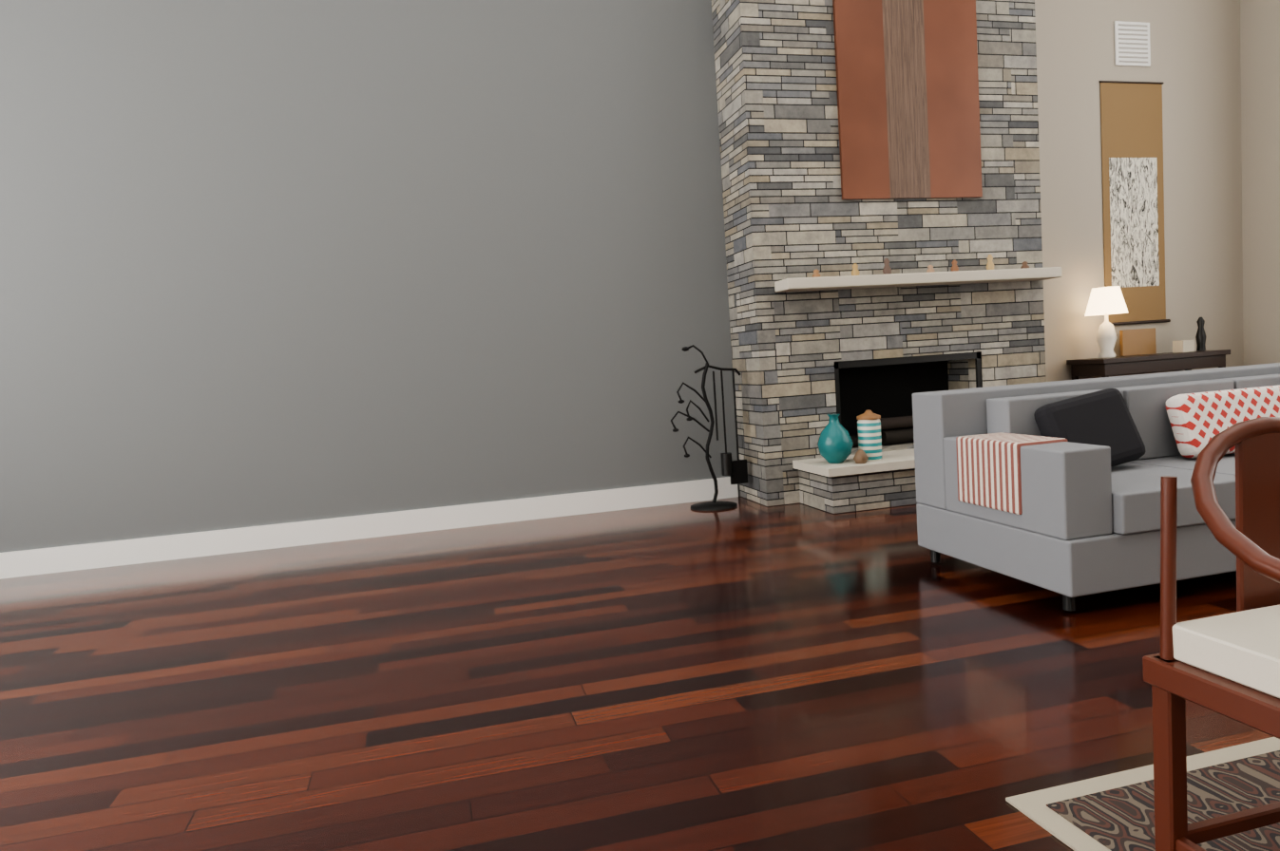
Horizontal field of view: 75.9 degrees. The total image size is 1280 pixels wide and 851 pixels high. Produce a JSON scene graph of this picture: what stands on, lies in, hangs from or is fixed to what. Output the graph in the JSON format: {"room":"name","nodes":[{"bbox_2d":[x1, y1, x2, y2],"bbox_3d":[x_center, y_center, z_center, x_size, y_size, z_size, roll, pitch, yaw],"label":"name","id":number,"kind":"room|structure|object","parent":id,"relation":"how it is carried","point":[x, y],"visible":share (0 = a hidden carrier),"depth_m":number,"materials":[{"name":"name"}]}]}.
{"room":"living room","nodes":[
{"label":"living room","id":0,"kind":"room"},
{"bbox_2d":[0,496,1273,850],"bbox_3d":[0.889,0.833,2.756,11.500,0.050,6.980,-5,4,-14],"label":"floor","id":1,"kind":"structure","parent":0,"point":[747,676],"depth_m":2.72,"materials":[{"name":"brown wood"}]},
{"bbox_2d":[670,344,747,511],"bbox_3d":[0.490,0.005,5.906,0.560,1.177,0.340,-5,4,-14],"label":"stand","id":2,"kind":"object","parent":1,"relation":"on","point":[736,471],"visible":1,"depth_m":5.91,"materials":[{"name":"black metal"}]},
{"bbox_2d":[792,448,917,515],"bbox_3d":[2.018,0.347,5.807,1.770,0.310,0.539,-5,4,-14],"label":"hearth","id":3,"kind":"object","parent":1,"relation":"on","point":[849,485],"visible":0.43,"depth_m":5.47,"materials":[{"name":"beige stone"}]},
{"bbox_2d":[817,413,853,463],"bbox_3d":[1.323,0.086,5.580,0.236,0.330,0.240,-5,4,-14],"label":"vase","id":4,"kind":"object","parent":3,"relation":"on","point":[834,444],"visible":1,"depth_m":5.51,"materials":[{"name":"teal ceramic"}]},
{"bbox_2d":[853,449,868,463],"bbox_3d":[1.473,0.204,5.481,0.100,0.090,0.100,-5,4,-14],"label":"seashell","id":5,"kind":"object","parent":3,"relation":"on","point":[860,456],"visible":1,"depth_m":5.45,"materials":[{"name":"brown"}]},
{"bbox_2d":[856,410,882,460],"bbox_3d":[1.565,0.064,5.601,0.158,0.340,0.160,-5,4,-14],"label":"jar","id":6,"kind":"object","parent":3,"relation":"on","point":[869,433],"visible":0.85,"depth_m":5.54,"materials":[{"name":"multicoloured"}]},
{"bbox_2d":[711,0,1046,507],"bbox_3d":[1.791,-2.321,6.146,2.360,5.598,0.528,-5,4,-14],"label":"stone wall","id":7,"kind":"structure","parent":1,"relation":"on","point":[805,363],"depth_m":5.92,"materials":[{"name":"grey stone"}]},
{"bbox_2d":[850,416,914,447],"bbox_3d":[2.058,0.028,6.354,0.970,0.208,0.180,-5,4,-14],"label":"logs","id":8,"kind":"object","parent":7,"relation":"in","point":[898,434],"visible":0.38,"depth_m":6.26,"materials":[{"name":"grey"}]},
{"bbox_2d":[832,0,982,199],"bbox_3d":[1.909,-2.735,5.862,1.135,2.190,0.026,-5,4,-14],"label":"art panel","id":9,"kind":"object","parent":7,"relation":"attached to","point":[907,96],"visible":0.89,"depth_m":5.87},
{"bbox_2d":[774,267,1061,292],"bbox_3d":[2.027,-1.050,5.894,2.200,0.075,0.219,-5,4,-14],"label":"mantel","id":10,"kind":"object","parent":7,"relation":"attached to","point":[820,283],"visible":1,"depth_m":5.78,"materials":[{"name":"beige stone"}]},
{"bbox_2d":[812,269,821,277],"bbox_3d":[1.221,-1.050,5.684,0.057,0.060,0.060,-5,4,-14],"label":"figurine","id":11,"kind":"object","parent":10,"relation":"on","point":[816,274],"depth_m":5.67,"materials":[{"name":"brown wood"}]},
{"bbox_2d":[851,263,859,275],"bbox_3d":[1.509,-1.090,5.757,0.057,0.090,0.060,-5,4,-14],"label":"figurine","id":12,"kind":"object","parent":10,"relation":"on","point":[855,272],"depth_m":5.74,"materials":[{"name":"brown wood"}]},
{"bbox_2d":[882,258,891,274],"bbox_3d":[1.750,-1.126,5.818,0.057,0.120,0.060,-5,4,-14],"label":"figurine","id":13,"kind":"object","parent":10,"relation":"on","point":[887,269],"depth_m":5.80,"materials":[{"name":"brown"}]},
{"bbox_2d":[926,265,935,272],"bbox_3d":[2.089,-1.125,5.907,0.057,0.060,0.060,-5,4,-14],"label":"figurine","id":14,"kind":"object","parent":10,"relation":"on","point":[930,269],"depth_m":5.89,"materials":[{"name":"brown wood"}]},
{"bbox_2d":[950,259,958,271],"bbox_3d":[2.282,-1.156,5.955,0.057,0.090,0.060,-5,4,-14],"label":"figurine","id":15,"kind":"object","parent":10,"relation":"on","point":[954,268],"depth_m":5.94,"materials":[{"name":"brown"}]},
{"bbox_2d":[986,254,994,269],"bbox_3d":[2.570,-1.196,6.028,0.057,0.120,0.060,-5,4,-14],"label":"figurine","id":16,"kind":"object","parent":10,"relation":"on","point":[990,265],"depth_m":6.01,"materials":[{"name":"brown wood"}]},
{"bbox_2d":[1020,261,1029,268],"bbox_3d":[2.862,-1.190,6.105,0.057,0.060,0.060,-5,4,-14],"label":"figurine","id":17,"kind":"object","parent":10,"relation":"on","point":[1024,264],"depth_m":6.09,"materials":[{"name":"brown wood"}]},
{"bbox_2d":[912,362,1279,611],"bbox_3d":[2.625,0.184,3.825,2.412,0.828,1.020,-5,4,-14],"label":"sofa","id":18,"kind":"object","parent":1,"relation":"on","point":[1054,487],"visible":0.81,"depth_m":3.58,"materials":[{"name":"grey fabric"}]},
{"bbox_2d":[955,432,1069,515],"bbox_3d":[1.584,0.196,3.512,0.244,0.292,0.400,-5,4,-14],"label":"throw","id":19,"kind":"object","parent":18,"relation":"on","point":[990,468],"depth_m":3.45,"materials":[{"name":"white fabric"}]},
{"bbox_2d":[1005,737,1279,850],"bbox_3d":[2.076,0.820,1.477,2.160,0.010,1.450,-5,4,-14],"label":"living room rug","id":20,"kind":"object","parent":1,"relation":"on","point":[1113,812],"visible":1,"depth_m":1.85,"materials":[{"name":"beige carpet"}]},
{"bbox_2d":[1142,417,1279,850],"bbox_3d":[1.288,0.434,1.350,0.624,0.877,0.557,-5,4,-14],"label":"chair","id":21,"kind":"object","parent":20,"relation":"on","point":[1227,665],"visible":1,"depth_m":1.48,"materials":[{"name":"brown wood"}]},
{"bbox_2d":[1066,349,1230,380],"bbox_3d":[4.329,-0.171,6.982,1.300,0.860,0.400,-5,4,-14],"label":"console table","id":22,"kind":"object","parent":1,"relation":"on","point":[1142,364],"visible":0.44,"depth_m":6.78,"materials":[{"name":"brown wood"}]},
{"bbox_2d":[1084,286,1127,358],"bbox_3d":[3.877,-0.855,6.824,0.320,0.580,0.320,-5,4,-14],"label":"table lamp","id":23,"kind":"object","parent":22,"relation":"on","point":[1105,301],"visible":1,"depth_m":6.76,"materials":[{"name":"white ceramic"}]},
{"bbox_2d":[1119,327,1156,356],"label":"box","id":24,"kind":"object","parent":22,"relation":"on","point":[1136,342],"depth_m":7.05,"materials":[{"name":"brown"}]},
{"bbox_2d":[1172,316,1206,352],"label":"figurine","id":25,"kind":"object","parent":22,"relation":"on","point":[1181,346],"depth_m":7.02,"materials":[{"name":"black"}]},
{"bbox_2d":[0,0,1279,553],"bbox_3d":[0.683,-1.983,2.621,11.820,5.600,7.140,-5,4,-14],"label":"wall","id":26,"kind":"structure","parent":0,"point":[264,262],"depth_m":5.62,"materials":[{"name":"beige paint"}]},
{"bbox_2d":[0,477,738,579],"bbox_3d":[3.178,0.704,1.059,15.100,0.160,11.400,-5,4,-14],"label":"baseboard","id":27,"kind":"structure","parent":26,"relation":"attached to","point":[77,558],"depth_m":5.59,"materials":[{"name":"white wood"}]},
{"bbox_2d":[1113,20,1150,66],"bbox_3d":[4.191,-3.247,6.984,0.360,0.360,0.016,-5,4,-14],"label":"air vent","id":28,"kind":"object","parent":26,"relation":"attached to","point":[1132,45],"visible":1,"depth_m":6.98,"materials":[{"name":"white"}]},
{"bbox_2d":[1099,80,1170,325],"bbox_3d":[4.261,-1.909,7.075,0.700,2.061,0.028,-5,4,-14],"label":"scroll","id":29,"kind":"object","parent":26,"relation":"attached to","point":[1132,165],"visible":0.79,"depth_m":7.08,"materials":[{"name":"brown"}]}
]}

